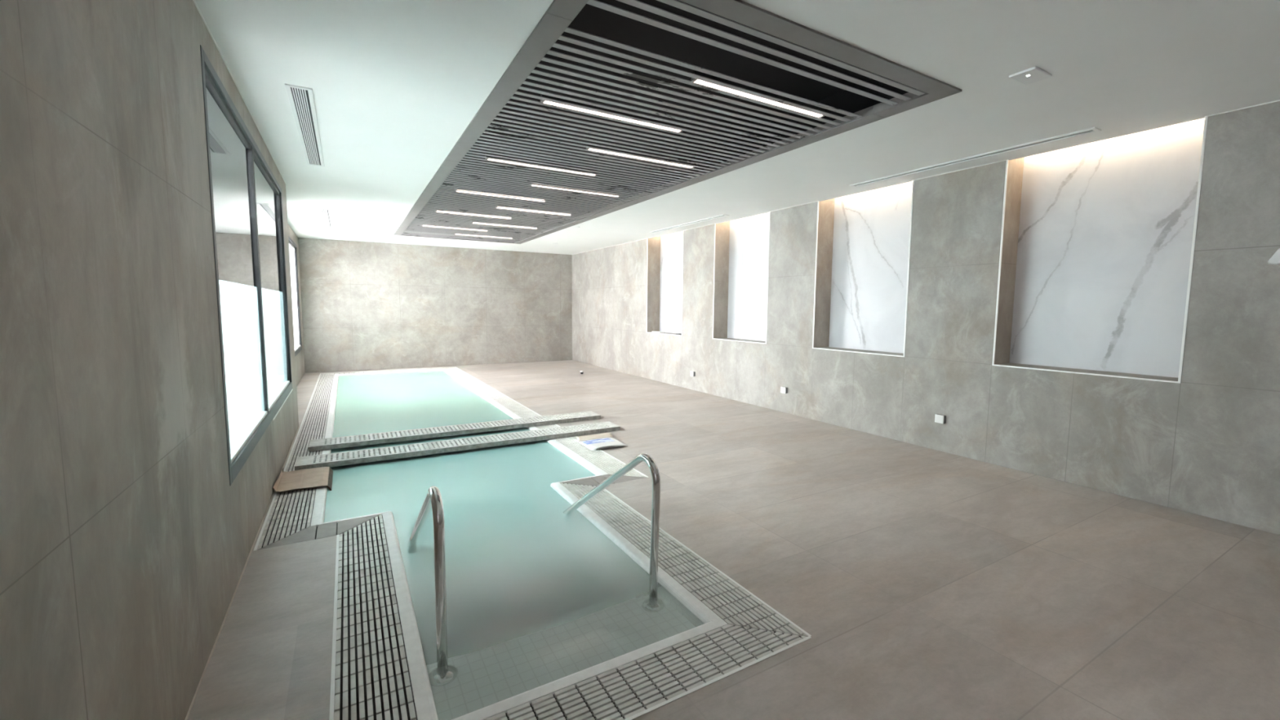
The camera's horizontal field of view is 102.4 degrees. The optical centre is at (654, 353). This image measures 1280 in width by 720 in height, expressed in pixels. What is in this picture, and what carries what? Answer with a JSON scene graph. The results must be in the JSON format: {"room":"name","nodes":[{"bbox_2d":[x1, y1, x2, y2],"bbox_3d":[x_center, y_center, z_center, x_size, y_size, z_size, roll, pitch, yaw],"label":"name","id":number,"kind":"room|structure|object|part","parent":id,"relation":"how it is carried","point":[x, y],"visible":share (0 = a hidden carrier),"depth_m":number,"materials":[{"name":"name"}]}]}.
{"room":"indoor swimming pool","nodes":[
{"label":"indoor swimming pool","id":0,"kind":"room"},
{"bbox_2d":[0,0,298,719],"bbox_3d":[-2.006,-0.295,1.934,0.300,3.500,10.210,-3,6,-31],"label":"wall","id":1,"kind":"structure","parent":0,"point":[126,541],"depth_m":1.45,"materials":[{"name":"stone"}]},
{"bbox_2d":[192,0,286,184],"bbox_3d":[-1.914,-1.650,1.976,0.006,0.006,10.010,-3,6,-31],"label":"trim","id":2,"kind":"structure","parent":1,"relation":"attached to","point":[194,2],"depth_m":3.18,"materials":[{"name":"white"}]},
{"bbox_2d":[184,426,299,719],"bbox_3d":[-1.941,1.331,2.247,0.006,0.006,10.010,-3,6,-31],"label":"baseboard","id":3,"kind":"structure","parent":1,"relation":"attached to","point":[237,584],"depth_m":2.55,"materials":[{"name":"beige tile"}]},
{"bbox_2d":[200,44,293,485],"bbox_3d":[-3.368,-0.551,4.173,0.346,2.280,3.726,-3,6,-31],"label":"window","id":4,"kind":"structure","parent":1,"relation":"in","point":[246,194],"depth_m":3.59,"materials":[{"name":"clear glass"}]},
{"bbox_3d":[-2.759,-0.998,3.380,0.002,1.065,1.651,-3,6,-31],"label":"clear pane","id":5,"kind":"part","parent":4,"relation":"part of","materials":[{"name":"clear glass"}]},
{"bbox_3d":[-2.768,0.035,3.474,0.002,1.010,1.651,-3,6,-31],"label":"frosted pane","id":6,"kind":"part","parent":4,"relation":"part of","materials":[{"name":"white glass"}]},
{"bbox_3d":[-3.668,-1.145,4.901,0.002,1.065,1.905,-3,6,-31],"label":"clear pane","id":7,"kind":"part","parent":4,"relation":"part of","materials":[{"name":"clear glass"}]},
{"bbox_3d":[-3.678,-0.111,4.995,0.002,1.010,1.905,-3,6,-31],"label":"frosted pane","id":8,"kind":"part","parent":4,"relation":"part of","materials":[{"name":"white glass"}]},
{"bbox_2d":[288,224,305,386],"bbox_3d":[-6.467,-0.964,8.847,0.300,3.500,6.290,-3,6,-31],"label":"wall","id":9,"kind":"structure","parent":0,"point":[300,357],"depth_m":10.92,"materials":[{"name":"stone"}]},
{"bbox_2d":[288,235,302,356],"bbox_3d":[-6.588,-0.996,9.012,0.344,2.230,4.320,-3,6,-31],"label":"window","id":10,"kind":"structure","parent":9,"relation":"in","point":[292,246],"depth_m":10.46,"materials":[{"name":"white glass"}]},
{"bbox_3d":[-7.001,-1.104,9.967,0.002,2.025,2.075,-3,6,-31],"label":"clear pane","id":11,"kind":"part","parent":10,"relation":"part of","materials":[{"name":"clear glass"}]},
{"bbox_2d":[297,237,572,373],"bbox_3d":[-4.932,-1.355,13.289,6.902,3.500,0.200,-3,6,-31],"label":"wall","id":12,"kind":"structure","parent":0,"point":[366,305],"depth_m":12.78,"materials":[{"name":"stone"}]},
{"bbox_2d":[187,360,1279,719],"bbox_3d":[-0.991,1.020,6.346,6.402,0.100,16.100,-3,6,-31],"label":"floor","id":13,"kind":"structure","parent":0,"point":[925,584],"depth_m":2.96,"materials":[{"name":"tile"}]},
{"bbox_2d":[253,373,334,551],"bbox_3d":[-4.870,0.861,7.444,0.285,0.058,9.665,-3,6,-31],"label":"overflow grating","id":14,"kind":"object","parent":13,"relation":"in","point":[290,513],"visible":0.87,"depth_m":4.23,"materials":[{"name":"white plastic"}]},
{"bbox_2d":[272,466,333,493],"bbox_3d":[-3.042,1.151,4.546,0.456,0.208,0.618,-3,6,-31],"label":"cardboard sheet","id":15,"kind":"object","parent":14,"relation":"on","point":[322,477],"visible":0.73,"depth_m":4.47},
{"bbox_2d":[257,514,380,550],"bbox_3d":[-2.268,1.239,3.539,0.721,0.050,0.260,-3,6,-31],"label":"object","id":16,"kind":"structure","parent":13,"relation":"in","point":[326,530],"depth_m":3.53,"materials":[{"name":"grey tile"}]},
{"bbox_2d":[328,514,417,719],"bbox_3d":[-1.477,1.329,2.643,0.285,0.058,2.618,-3,6,-31],"label":"overflow grating","id":17,"kind":"object","parent":13,"relation":"in","point":[371,679],"visible":1,"depth_m":2.42,"materials":[{"name":"white plastic"}]},
{"bbox_2d":[320,366,455,374],"bbox_3d":[-6.163,0.423,12.125,2.855,0.058,0.285,-3,6,-31],"label":"overflow grating","id":18,"kind":"object","parent":13,"relation":"in","point":[452,366],"visible":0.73,"depth_m":12.05,"materials":[{"name":"white plastic"}]},
{"bbox_2d":[308,410,600,451],"bbox_3d":[-2.266,0.925,6.396,3.360,0.050,0.337,-3,6,-31],"label":"plank","id":19,"kind":"object","parent":13,"relation":"on","point":[337,442],"visible":1,"depth_m":6.16,"materials":[{"name":"metal"}]},
{"bbox_2d":[294,421,620,470],"bbox_3d":[-1.957,0.987,5.747,3.360,0.050,0.337,-3,6,-30],"label":"plank","id":20,"kind":"object","parent":13,"relation":"on","point":[359,456],"visible":1,"depth_m":5.52,"materials":[{"name":"metal"}]},
{"bbox_2d":[446,366,648,477],"bbox_3d":[-2.645,0.761,8.766,0.285,0.058,9.665,-3,6,-31],"label":"overflow grating","id":21,"kind":"object","parent":13,"relation":"in","point":[606,462],"visible":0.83,"depth_m":6.14,"materials":[{"name":"white plastic"}]},
{"bbox_2d":[418,568,699,719],"bbox_3d":[-3.179,1.581,7.196,2.360,1.290,11.500,-3,6,-31],"label":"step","id":22,"kind":"structure","parent":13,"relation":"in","point":[500,654],"depth_m":2.62,"materials":[{"name":"tile"}]},
{"bbox_2d":[407,485,457,686],"bbox_3d":[-1.415,1.114,3.064,0.128,1.185,2.002,-3,6,-31],"label":"pool handrail","id":23,"kind":"object","parent":22,"relation":"attached to","point":[433,499],"visible":0.9,"depth_m":2.24,"materials":[{"name":"silver metal"}]},
{"bbox_2d":[324,370,640,631],"bbox_3d":[-3.153,0.912,7.095,2.163,0.001,11.336,-3,6,-31],"label":"pool water","id":24,"kind":"object","parent":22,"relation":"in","point":[509,540],"visible":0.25,"depth_m":4.16,"materials":[{"name":"teal liquid"}]},
{"bbox_2d":[310,368,727,719],"bbox_3d":[-3.154,0.912,7.098,2.305,0.060,11.473,-3,6,-31],"label":"pool coping","id":25,"kind":"object","parent":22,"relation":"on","point":[708,620],"visible":0.79,"depth_m":2.69,"materials":[{"name":"white stone"}]},
{"bbox_2d":[563,453,664,612],"bbox_3d":[-0.483,1.072,3.618,0.128,1.185,2.002,-3,6,-31],"label":"pool handrail","id":26,"kind":"object","parent":22,"relation":"attached to","point":[652,606],"visible":0.94,"depth_m":2.80,"materials":[{"name":"silver metal"}]},
{"bbox_2d":[574,432,627,450],"bbox_3d":[-0.595,0.994,5.838,0.450,0.042,0.540,-3,6,-31],"label":"brochure","id":27,"kind":"object","parent":13,"relation":"on","point":[600,441],"visible":1,"depth_m":5.82,"materials":[{"name":"white paper"}]},
{"bbox_2d":[560,474,644,486],"bbox_3d":[-0.448,1.157,4.621,0.752,0.050,0.260,-3,6,-31],"label":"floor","id":28,"kind":"structure","parent":13,"relation":"in","point":[593,481],"depth_m":4.61,"materials":[{"name":"grey tile"}]},
{"bbox_2d":[484,624,811,719],"bbox_3d":[-0.159,1.394,2.062,1.932,0.058,0.285,-3,6,-31],"label":"overflow grating","id":29,"kind":"object","parent":13,"relation":"in","point":[633,690],"visible":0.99,"depth_m":2.16,"materials":[{"name":"white plastic"}]},
{"bbox_2d":[560,483,811,637],"bbox_3d":[-0.045,1.264,3.493,0.285,0.058,2.618,-3,6,-31],"label":"overflow grating","id":30,"kind":"object","parent":13,"relation":"in","point":[732,602],"visible":0.87,"depth_m":3.03,"materials":[{"name":"white plastic"}]},
{"bbox_2d":[195,0,1279,254],"bbox_3d":[-0.985,-2.066,6.052,6.452,0.100,16.100,-3,6,-31],"label":"ceiling","id":31,"kind":"structure","parent":0,"point":[396,85],"depth_m":3.33,"materials":[{"name":"paint"}]},
{"bbox_2d":[284,83,324,166],"bbox_3d":[-2.962,-1.883,4.419,0.153,0.012,2.280,-3,6,-31],"label":"ceiling vent","id":32,"kind":"object","parent":31,"relation":"in","point":[301,100],"visible":1,"depth_m":4.10,"materials":[{"name":"white metal"}]},
{"bbox_2d":[319,208,333,227],"bbox_3d":[-5.591,-2.305,8.792,0.140,0.012,2.160,-3,6,-31],"label":"ceiling vent","id":33,"kind":"object","parent":31,"relation":"in","point":[326,215],"visible":1,"depth_m":8.63,"materials":[{"name":"white"}]},
{"bbox_2d":[393,0,961,244],"bbox_3d":[-1.683,-2.276,7.030,2.691,0.352,10.138,-3,6,-31],"label":"ceiling panel","id":34,"kind":"object","parent":31,"relation":"attached to","point":[634,57],"visible":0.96,"depth_m":4.01,"materials":[{"name":"grey metal"}]},
{"bbox_3d":[-4.456,-2.355,9.227,0.135,0.062,3.487,-3,6,-31],"label":"frame rail","id":35,"kind":"part","parent":34,"relation":"part of","materials":[{"name":"grey metal"}]},
{"bbox_3d":[-2.790,-2.087,6.443,0.135,0.062,3.017,-3,6,-31],"label":"frame rail","id":36,"kind":"part","parent":34,"relation":"part of","materials":[{"name":"grey metal"}]},
{"bbox_2d":[421,222,484,231],"bbox_3d":[-3.757,-2.400,9.756,1.200,0.056,0.043,-3,6,-31],"label":"ceiling lamp","id":37,"kind":"object","parent":34,"relation":"attached to","point":[428,223],"visible":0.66,"depth_m":9.71,"materials":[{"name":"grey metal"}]},
{"bbox_2d":[422,225,484,231],"bbox_3d":[-3.757,-2.382,9.758,1.156,0.020,0.042,-3,6,-31],"label":"diffuser","id":38,"kind":"object","parent":37,"relation":"attached to","point":[423,225],"depth_m":9.77,"materials":[{"name":"white plastic"}]},
{"bbox_3d":[-4.267,-2.547,11.350,2.371,0.062,0.020,-3,6,-31],"label":"frame rail","id":39,"kind":"part","parent":34,"relation":"part of","materials":[{"name":"grey metal"}]},
{"bbox_2d":[435,208,512,218],"bbox_3d":[-2.889,-2.260,8.306,1.200,0.056,0.043,-3,6,-31],"label":"ceiling lamp","id":40,"kind":"object","parent":34,"relation":"attached to","point":[437,208],"visible":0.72,"depth_m":8.28,"materials":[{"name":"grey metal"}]},
{"bbox_2d":[453,231,513,238],"bbox_3d":[-3.576,-2.498,10.846,1.200,0.056,0.043,-3,6,-31],"label":"ceiling lamp","id":41,"kind":"object","parent":34,"relation":"attached to","point":[454,232],"visible":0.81,"depth_m":10.81,"materials":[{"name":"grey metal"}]},
{"bbox_2d":[457,233,506,238],"bbox_3d":[-3.576,-2.480,10.847,1.156,0.020,0.042,-3,6,-31],"label":"diffuser","id":42,"kind":"object","parent":41,"relation":"attached to","point":[459,233],"depth_m":10.81,"materials":[{"name":"white plastic"}]},
{"bbox_2d":[454,187,546,201],"bbox_3d":[-2.021,-2.120,6.856,1.200,0.056,0.043,-3,6,-31],"label":"ceiling lamp","id":43,"kind":"object","parent":34,"relation":"attached to","point":[457,188],"visible":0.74,"depth_m":6.83,"materials":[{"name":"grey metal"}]},
{"bbox_2d":[471,220,532,228],"bbox_3d":[-2.708,-2.358,9.396,1.200,0.056,0.043,-3,6,-31],"label":"ceiling lamp","id":44,"kind":"object","parent":34,"relation":"attached to","point":[503,224],"visible":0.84,"depth_m":9.35,"materials":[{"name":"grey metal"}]},
{"bbox_3d":[-1.244,-1.838,3.860,0.135,0.062,3.020,-3,6,-31],"label":"frame rail","id":45,"kind":"part","parent":34,"relation":"part of","materials":[{"name":"grey metal"}]},
{"bbox_2d":[494,204,572,215],"bbox_3d":[-1.841,-2.218,7.946,1.200,0.056,0.043,-3,6,-31],"label":"ceiling lamp","id":46,"kind":"object","parent":34,"relation":"attached to","point":[500,204],"visible":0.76,"depth_m":7.91,"materials":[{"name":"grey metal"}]},
{"bbox_2d":[484,152,597,176],"bbox_3d":[-1.153,-1.981,5.406,1.200,0.056,0.043,-3,6,-31],"label":"ceiling lamp","id":47,"kind":"object","parent":34,"relation":"attached to","point":[486,153],"visible":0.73,"depth_m":5.37,"materials":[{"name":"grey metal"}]},
{"bbox_2d":[487,158,595,175],"bbox_3d":[-1.153,-1.963,5.407,1.156,0.020,0.042,-3,6,-31],"label":"diffuser","id":48,"kind":"object","parent":47,"relation":"attached to","point":[487,158],"depth_m":5.40,"materials":[{"name":"white plastic"}]},
{"bbox_3d":[-2.299,-2.453,10.508,0.145,0.062,3.487,-3,6,-31],"label":"frame rail","id":49,"kind":"part","parent":34,"relation":"part of","materials":[{"name":"grey metal"}]},
{"bbox_3d":[-0.326,-1.690,2.325,0.135,0.062,0.562,-3,6,-31],"label":"frame rail","id":50,"kind":"part","parent":34,"relation":"part of","materials":[{"name":"grey metal"}]},
{"bbox_2d":[529,180,620,196],"bbox_3d":[-0.973,-2.078,6.496,1.200,0.056,0.043,-3,6,-31],"label":"ceiling lamp","id":51,"kind":"object","parent":34,"relation":"attached to","point":[530,180],"visible":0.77,"depth_m":6.46,"materials":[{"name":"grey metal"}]},
{"bbox_2d":[540,93,683,133],"bbox_3d":[-0.285,-1.841,3.956,1.200,0.056,0.043,-3,6,-31],"label":"ceiling lamp","id":52,"kind":"object","parent":34,"relation":"attached to","point":[541,95],"visible":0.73,"depth_m":3.91,"materials":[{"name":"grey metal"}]},
{"bbox_3d":[-0.633,-2.184,7.725,0.145,0.062,3.017,-3,6,-31],"label":"frame rail","id":53,"kind":"part","parent":34,"relation":"part of","materials":[{"name":"grey metal"}]},
{"bbox_2d":[586,142,694,168],"bbox_3d":[-0.105,-1.938,5.046,1.200,0.056,0.043,-3,6,-31],"label":"ceiling lamp","id":54,"kind":"object","parent":34,"relation":"attached to","point":[588,148],"visible":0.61,"depth_m":5.01,"materials":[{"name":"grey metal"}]},
{"bbox_2d":[690,70,825,117],"bbox_3d":[0.763,-1.798,3.596,1.200,0.056,0.043,-3,6,-31],"label":"ceiling lamp","id":55,"kind":"object","parent":34,"relation":"attached to","point":[693,80],"visible":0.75,"depth_m":3.54,"materials":[{"name":"white plastic"}]},
{"bbox_3d":[0.913,-1.935,5.141,0.145,0.062,3.020,-3,6,-31],"label":"frame rail","id":56,"kind":"part","parent":34,"relation":"part of","materials":[{"name":"grey metal"}]},
{"bbox_3d":[0.860,-1.720,2.782,2.371,0.062,0.137,-3,6,-31],"label":"frame rail","id":57,"kind":"part","parent":34,"relation":"part of","materials":[{"name":"grey metal"}]},
{"bbox_3d":[1.832,-1.787,3.607,0.145,0.062,0.562,-3,6,-31],"label":"frame rail","id":58,"kind":"part","parent":34,"relation":"part of","materials":[{"name":"grey metal"}]},
{"bbox_2d":[648,214,728,232],"bbox_3d":[0.540,-2.272,9.056,0.123,0.014,2.310,-3,6,-31],"label":"ceiling vent","id":59,"kind":"object","parent":31,"relation":"in","point":[720,215],"visible":1,"depth_m":8.88,"materials":[{"name":"white metal"}]},
{"bbox_2d":[848,127,1101,186],"bbox_3d":[2.946,-1.890,5.099,0.123,0.014,2.327,-3,6,-31],"label":"ceiling vent","id":60,"kind":"object","parent":31,"relation":"in","point":[1092,130],"visible":1,"depth_m":4.81,"materials":[{"name":"white metal"}]},
{"bbox_2d":[1008,66,1052,84],"bbox_3d":[2.328,-1.717,3.184,0.213,0.016,0.145,-3,6,-31],"label":"recessed light","id":61,"kind":"object","parent":31,"relation":"in","point":[1033,74],"visible":1,"depth_m":3.17,"materials":[{"name":"white metal"}]},
{"bbox_2d":[571,101,1279,534],"bbox_3d":[1.989,-0.806,7.953,0.500,3.500,16.100,-3,6,-31],"label":"wall","id":62,"kind":"structure","parent":0,"point":[1206,444],"depth_m":5.15,"materials":[{"name":"stone"}]},
{"bbox_2d":[646,230,683,336],"bbox_3d":[0.345,-1.489,10.511,0.347,2.174,1.375,-3,6,-31],"label":"wall niche","id":63,"kind":"object","parent":62,"relation":"attached to","point":[664,268],"visible":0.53,"depth_m":10.96,"materials":[{"name":"white stone"}]},
{"bbox_3d":[0.329,-0.412,10.605,0.321,0.012,1.363,-3,6,-31],"label":"sill","id":64,"kind":"part","parent":63,"relation":"part of","materials":[{"name":"stone"}]},
{"bbox_3d":[0.485,-1.501,10.594,0.020,2.162,1.375,-3,6,-31],"label":"marble panel","id":65,"kind":"part","parent":63,"relation":"part of","materials":[{"name":"white stone"}]},
{"bbox_2d":[690,371,695,376],"bbox_3d":[0.723,0.374,9.639,0.046,0.090,0.097,-3,6,-31],"label":"wall socket","id":66,"kind":"object","parent":62,"relation":"attached to","point":[692,373],"visible":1,"depth_m":9.60,"materials":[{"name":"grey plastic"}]},
{"bbox_2d":[712,211,770,343],"bbox_3d":[1.540,-1.296,8.513,0.347,2.174,1.363,-3,6,-31],"label":"wall niche","id":67,"kind":"object","parent":62,"relation":"attached to","point":[741,245],"visible":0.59,"depth_m":8.86,"materials":[{"name":"white stone"}]},
{"bbox_3d":[1.525,-0.219,8.607,0.321,0.012,1.351,-3,6,-31],"label":"sill","id":68,"kind":"part","parent":67,"relation":"part of","materials":[{"name":"stone"}]},
{"bbox_2d":[780,386,787,393],"bbox_3d":[1.926,0.537,7.626,0.046,0.090,0.097,-3,6,-31],"label":"wall socket","id":69,"kind":"object","parent":62,"relation":"attached to","point":[783,389],"visible":1,"depth_m":7.60,"materials":[{"name":"grey plastic"}]},
{"bbox_2d":[812,180,914,356],"bbox_3d":[2.712,-1.107,6.556,0.347,2.174,1.380,-3,6,-31],"label":"wall niche","id":70,"kind":"object","parent":62,"relation":"attached to","point":[864,237],"visible":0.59,"depth_m":6.76,"materials":[{"name":"white stone"}]},
{"bbox_3d":[2.696,-0.031,6.651,0.321,0.012,1.368,-3,6,-31],"label":"sill","id":71,"kind":"part","parent":70,"relation":"part of","materials":[{"name":"stone"}]},
{"bbox_2d":[573,99,1279,254],"bbox_3d":[1.784,-2.138,7.702,0.007,0.006,16.100,-3,6,-31],"label":"trim","id":72,"kind":"structure","parent":62,"relation":"attached to","point":[1279,100],"depth_m":5.25,"materials":[{"name":"white"}]},
{"bbox_2d":[934,413,946,423],"bbox_3d":[3.125,0.710,5.621,0.046,0.090,0.097,-3,6,-31],"label":"wall socket","id":73,"kind":"object","parent":62,"relation":"attached to","point":[941,419],"visible":1,"depth_m":5.60,"materials":[{"name":"grey plastic"}]},
{"bbox_2d":[991,115,1208,383],"bbox_3d":[3.899,-0.916,4.572,0.347,2.174,1.363,-3,6,-31],"label":"wall niche","id":74,"kind":"object","parent":62,"relation":"attached to","point":[1098,237],"visible":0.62,"depth_m":4.63,"materials":[{"name":"white stone"}]},
{"bbox_3d":[3.883,0.161,4.666,0.321,0.012,1.351,-3,6,-31],"label":"sill","id":75,"kind":"part","parent":74,"relation":"part of","materials":[{"name":"stone"}]},
{"bbox_2d":[1267,248,1279,265],"bbox_3d":[4.321,-0.673,3.536,0.012,0.122,0.136,-3,6,-31],"label":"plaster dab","id":76,"kind":"object","parent":62,"relation":"attached to","point":[1275,259],"visible":1,"depth_m":3.56,"materials":[{"name":"white paint"}]}
]}

